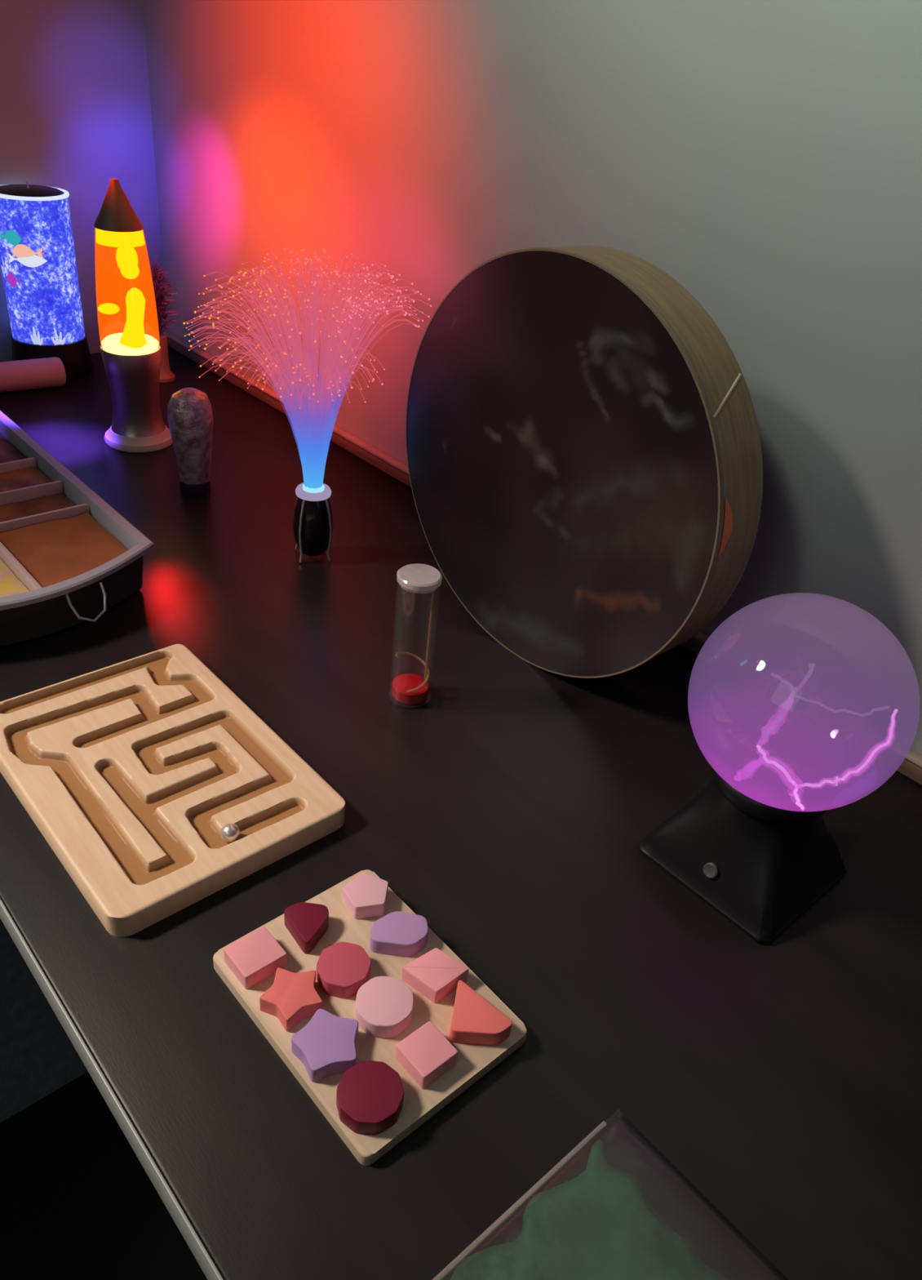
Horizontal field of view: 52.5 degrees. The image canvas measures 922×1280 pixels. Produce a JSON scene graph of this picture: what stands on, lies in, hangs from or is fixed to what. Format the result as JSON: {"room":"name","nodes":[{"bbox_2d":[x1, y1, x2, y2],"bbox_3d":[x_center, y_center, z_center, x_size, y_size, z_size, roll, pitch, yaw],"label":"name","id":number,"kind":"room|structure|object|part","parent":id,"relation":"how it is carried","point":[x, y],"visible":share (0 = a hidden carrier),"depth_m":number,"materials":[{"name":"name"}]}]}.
{"room":"sensory room","nodes":[
{"label":"sensory room","id":0,"kind":"room"},
{"bbox_2d":[0,918,88,1123],"bbox_3d":[-0.645,1.629,-0.265,3.737,0.050,4.030,-22,43,-36],"label":"floor","id":1,"kind":"structure","parent":0,"point":[37,1057],"depth_m":1.32,"materials":[{"name":"carpet"}]},
{"bbox_2d":[0,1071,207,1279],"bbox_3d":[-0.122,0.995,0.745,1.300,0.008,1.526,-22,43,-36],"label":"floor mat","id":2,"kind":"object","parent":1,"relation":"on","point":[77,1202],"visible":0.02,"depth_m":1.15,"materials":[{"name":"black rubber"}]},
{"bbox_2d":[0,346,921,1279],"bbox_3d":[-0.033,0.425,0.950,0.651,0.750,2.278,-22,43,-36],"label":"table","id":3,"kind":"object","parent":1,"relation":"on","point":[765,1100],"visible":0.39,"depth_m":0.63,"materials":[{"name":"laminate"}]},
{"bbox_2d":[0,356,66,392],"bbox_3d":[-0.665,-0.376,1.341,0.181,0.042,0.042,-17,40,-32],"label":"roll","id":4,"kind":"object","parent":3,"relation":"on","point":[46,372],"visible":1,"depth_m":1.35,"materials":[{"name":"pink plastic"}]},
{"bbox_2d":[0,181,93,381],"bbox_3d":[-0.619,-0.529,1.378,0.116,0.266,0.116,-22,43,-36],"label":"lamp","id":5,"kind":"object","parent":3,"relation":"on","point":[37,259],"visible":0.96,"depth_m":1.34,"materials":[{"name":"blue plastic"}]},
{"bbox_3d":[-0.607,-0.630,1.312,0.094,0.007,0.094,-22,43,-36],"label":"lid","id":6,"kind":"part","parent":5,"relation":"part of","materials":[{"name":"black plastic"}]},
{"bbox_2d":[0,410,154,646],"bbox_3d":[-0.545,-0.145,0.997,0.238,0.053,0.566,-22,43,-36],"label":"tray","id":7,"kind":"object","parent":3,"relation":"on","point":[40,611],"visible":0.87,"depth_m":0.90,"materials":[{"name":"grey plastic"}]},
{"bbox_2d":[0,435,26,463],"bbox_3d":[-0.603,-0.232,1.113,0.098,0.023,0.233,-22,43,-36],"label":"filling","id":8,"kind":"object","parent":7,"relation":"in","point":[8,453],"visible":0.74,"depth_m":1.09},
{"bbox_2d":[0,558,29,597],"bbox_3d":[-0.462,-0.046,0.854,0.096,0.021,0.139,-22,43,-36],"label":"filling","id":9,"kind":"object","parent":7,"relation":"in","point":[10,584],"visible":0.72,"depth_m":0.85,"materials":[{"name":"yellow sand"}]},
{"bbox_2d":[0,466,52,492],"bbox_3d":[-0.500,-0.159,1.020,0.098,0.022,0.067,-22,43,-36],"label":"filling","id":10,"kind":"object","parent":7,"relation":"in","point":[30,476],"visible":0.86,"depth_m":1.03,"materials":[{"name":"brown sand"}]},
{"bbox_2d":[0,493,75,522],"bbox_3d":[-0.454,-0.125,0.980,0.098,0.019,0.061,-22,43,-36],"label":"filling","id":11,"kind":"object","parent":7,"relation":"in","point":[11,511],"visible":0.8,"depth_m":0.99,"materials":[{"name":"brown sand"}]},
{"bbox_2d":[0,511,128,587],"bbox_3d":[-0.384,-0.079,0.916,0.098,0.024,0.139,-22,43,-36],"label":"sand","id":12,"kind":"object","parent":7,"relation":"in","point":[55,551],"visible":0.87,"depth_m":0.91,"materials":[{"name":"orange sand"}]},
{"bbox_2d":[93,177,172,452],"bbox_3d":[-0.416,-0.402,1.168,0.089,0.319,0.089,-22,43,-36],"label":"lamp","id":13,"kind":"object","parent":3,"relation":"on","point":[131,358],"visible":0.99,"depth_m":1.17,"materials":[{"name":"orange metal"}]},
{"bbox_2d":[95,227,159,355],"bbox_3d":[-0.413,-0.431,1.149,0.072,0.146,0.072,-22,43,-36],"label":"bottle","id":14,"kind":"object","parent":13,"relation":"on","point":[133,341],"depth_m":1.14,"materials":[{"name":"glass"}]},
{"bbox_2d":[137,255,177,382],"bbox_3d":[-0.456,-0.486,1.415,0.058,0.184,0.061,-22,43,-36],"label":"brush","id":15,"kind":"object","parent":3,"relation":"on","point":[155,295],"visible":0.96,"depth_m":1.40,"materials":[{"name":"red"}]},
{"bbox_3d":[-0.464,-0.438,1.447,0.036,0.067,0.036,-22,43,-36],"label":"stem","id":16,"kind":"part","parent":15,"relation":"part of","materials":[{"name":"red"}]},
{"bbox_2d":[0,644,345,937],"bbox_3d":[-0.234,0.096,0.715,0.182,0.018,0.260,-22,43,-36],"label":"board","id":17,"kind":"object","parent":3,"relation":"on","point":[132,771],"visible":1,"depth_m":0.69,"materials":[{"name":"brown wood"}]},
{"bbox_2d":[220,823,239,842],"bbox_3d":[-0.161,0.134,0.652,0.013,0.013,0.013,-22,43,-36],"label":"ball","id":18,"kind":"object","parent":17,"relation":"on","point":[230,833],"visible":1,"depth_m":0.65,"materials":[{"name":"silver metal"}]},
{"bbox_2d":[167,387,213,497],"bbox_3d":[-0.319,-0.235,1.107,0.050,0.126,0.052,-22,43,-36],"label":"bottle","id":19,"kind":"object","parent":3,"relation":"on","point":[190,420],"visible":1,"depth_m":1.08,"materials":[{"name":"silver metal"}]},
{"bbox_2d":[182,247,431,562],"bbox_3d":[-0.160,-0.227,0.951,0.220,0.310,0.241,15,34,12],"label":"lamp","id":20,"kind":"object","parent":3,"relation":"on","point":[313,523],"visible":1,"depth_m":0.99,"materials":[{"name":"black"}]},
{"bbox_3d":[-0.169,-0.117,0.998,0.003,0.075,0.011,19,35,19],"label":"leg","id":21,"kind":"part","parent":20,"relation":"part of","materials":[{"name":"silver metal"}]},
{"bbox_3d":[-0.143,-0.119,1.005,0.011,0.075,0.003,20,35,19],"label":"leg","id":22,"kind":"part","parent":20,"relation":"part of","materials":[{"name":"silver metal"}]},
{"bbox_2d":[213,869,527,1165],"bbox_3d":[-0.057,0.217,0.569,0.122,0.009,0.160,-22,43,-36],"label":"board","id":23,"kind":"object","parent":3,"relation":"on","point":[473,1061],"visible":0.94,"depth_m":0.55,"materials":[{"name":"brown wood"}]},
{"bbox_2d":[223,926,286,989],"bbox_3d":[-0.126,0.194,0.573,0.029,0.012,0.027,-22,43,-36],"label":"square piece","id":24,"kind":"object","parent":23,"relation":"on","point":[257,956],"visible":1,"depth_m":0.57,"materials":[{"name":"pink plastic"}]},
{"bbox_2d":[259,968,322,1031],"bbox_3d":[-0.100,0.210,0.553,0.036,0.012,0.036,-22,43,-36],"label":"star piece","id":25,"kind":"object","parent":23,"relation":"on","point":[292,997],"visible":1,"depth_m":0.55,"materials":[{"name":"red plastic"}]},
{"bbox_2d":[284,902,328,954],"bbox_3d":[-0.097,0.181,0.598,0.027,0.012,0.031,-22,43,-36],"label":"triangle piece","id":26,"kind":"object","parent":23,"relation":"on","point":[307,922],"visible":1,"depth_m":0.59,"materials":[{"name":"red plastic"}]},
{"bbox_2d":[291,1008,359,1082],"bbox_3d":[-0.074,0.228,0.529,0.038,0.012,0.039,-22,43,-36],"label":"star","id":27,"kind":"object","parent":23,"relation":"on","point":[326,1046],"visible":1,"depth_m":0.52,"materials":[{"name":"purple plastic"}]},
{"bbox_2d":[315,942,371,999],"bbox_3d":[-0.072,0.201,0.571,0.033,0.012,0.033,-22,43,-36],"label":"round puzzle block","id":28,"kind":"object","parent":23,"relation":"on","point":[343,968],"visible":1,"depth_m":0.56,"materials":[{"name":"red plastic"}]},
{"bbox_2d":[342,872,388,919],"bbox_3d":[-0.062,0.170,0.621,0.030,0.012,0.030,-22,43,-36],"label":"pentagon block","id":29,"kind":"object","parent":23,"relation":"on","point":[366,895],"visible":1,"depth_m":0.61,"materials":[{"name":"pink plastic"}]},
{"bbox_2d":[336,1060,404,1134],"bbox_3d":[-0.049,0.247,0.505,0.036,0.012,0.036,-22,43,-36],"label":"round puzzle block","id":30,"kind":"object","parent":23,"relation":"on","point":[370,1095],"visible":1,"depth_m":0.50,"materials":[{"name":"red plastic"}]},
{"bbox_2d":[355,976,413,1038],"bbox_3d":[-0.045,0.216,0.552,0.034,0.012,0.034,-22,43,-36],"label":"round piece","id":31,"kind":"object","parent":23,"relation":"on","point":[384,1005],"visible":1,"depth_m":0.55,"materials":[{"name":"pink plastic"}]},
{"bbox_2d":[369,911,428,956],"bbox_3d":[-0.039,0.187,0.598,0.036,0.012,0.026,7,33,1],"label":"half round piece","id":32,"kind":"object","parent":23,"relation":"on","point":[402,934],"visible":1,"depth_m":0.59,"materials":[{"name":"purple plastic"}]},
{"bbox_2d":[395,1021,457,1088],"bbox_3d":[-0.020,0.234,0.529,0.026,0.012,0.026,-22,43,-36],"label":"square piece","id":33,"kind":"object","parent":23,"relation":"on","point":[426,1055],"visible":1,"depth_m":0.52,"materials":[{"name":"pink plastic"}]},
{"bbox_2d":[401,947,469,1003],"bbox_3d":[-0.016,0.205,0.575,0.032,0.012,0.027,-22,43,-36],"label":"diamond piece","id":34,"kind":"object","parent":23,"relation":"on","point":[435,975],"visible":1,"depth_m":0.57,"materials":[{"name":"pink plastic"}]},
{"bbox_2d":[448,980,512,1045],"bbox_3d":[0.005,0.223,0.551,0.031,0.012,0.042,-22,43,-36],"label":"triangle piece","id":35,"kind":"object","parent":23,"relation":"on","point":[475,1020],"visible":1,"depth_m":0.54,"materials":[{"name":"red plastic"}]},
{"bbox_2d":[391,564,442,704],"bbox_3d":[-0.040,-0.002,0.799,0.038,0.126,0.038,-22,43,-36],"label":"timer","id":36,"kind":"object","parent":3,"relation":"on","point":[407,688],"visible":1,"depth_m":0.82,"materials":[{"name":"clear plastic"}]},
{"bbox_2d":[435,1127,729,1279],"bbox_3d":[0.068,0.325,0.424,0.190,0.010,0.151,-22,43,-36],"label":"liquid gel","id":37,"kind":"object","parent":3,"relation":"on","point":[602,1223],"visible":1,"depth_m":0.46,"materials":[{"name":"green liquid"}]},
{"bbox_2d":[405,244,763,678],"bbox_3d":[0.088,-0.149,0.826,0.056,0.368,0.368,-22,43,-36],"label":"drum","id":38,"kind":"object","parent":3,"relation":"on","point":[584,454],"visible":1,"depth_m":0.77,"materials":[{"name":"brown wood"}]},
{"bbox_2d":[639,662,897,943],"bbox_3d":[0.221,0.073,0.641,0.144,0.222,0.144,-22,43,-36],"label":"lamp","id":39,"kind":"object","parent":3,"relation":"on","point":[756,844],"visible":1,"depth_m":0.65,"materials":[{"name":"black plastic"}]},
{"bbox_2d":[0,0,167,361],"bbox_3d":[-1.881,-0.430,0.239,3.737,2.600,0.100,-22,43,-36],"label":"wall","id":40,"kind":"structure","parent":0,"point":[76,116],"depth_m":1.37,"materials":[{"name":"paint"}]},
{"bbox_2d":[142,0,921,755],"bbox_3d":[0.879,-0.079,0.182,0.100,2.600,4.130,-22,43,-36],"label":"wall","id":41,"kind":"structure","parent":0,"point":[764,156],"depth_m":0.85,"materials":[{"name":"paint"}]},
{"bbox_2d":[162,330,921,785],"bbox_3d":[0.243,0.007,0.929,0.012,0.022,2.276,-22,43,-36],"label":"trim","id":42,"kind":"structure","parent":41,"relation":"attached to","point":[897,756],"depth_m":0.92,"materials":[{"name":"brown wood"}]}
]}

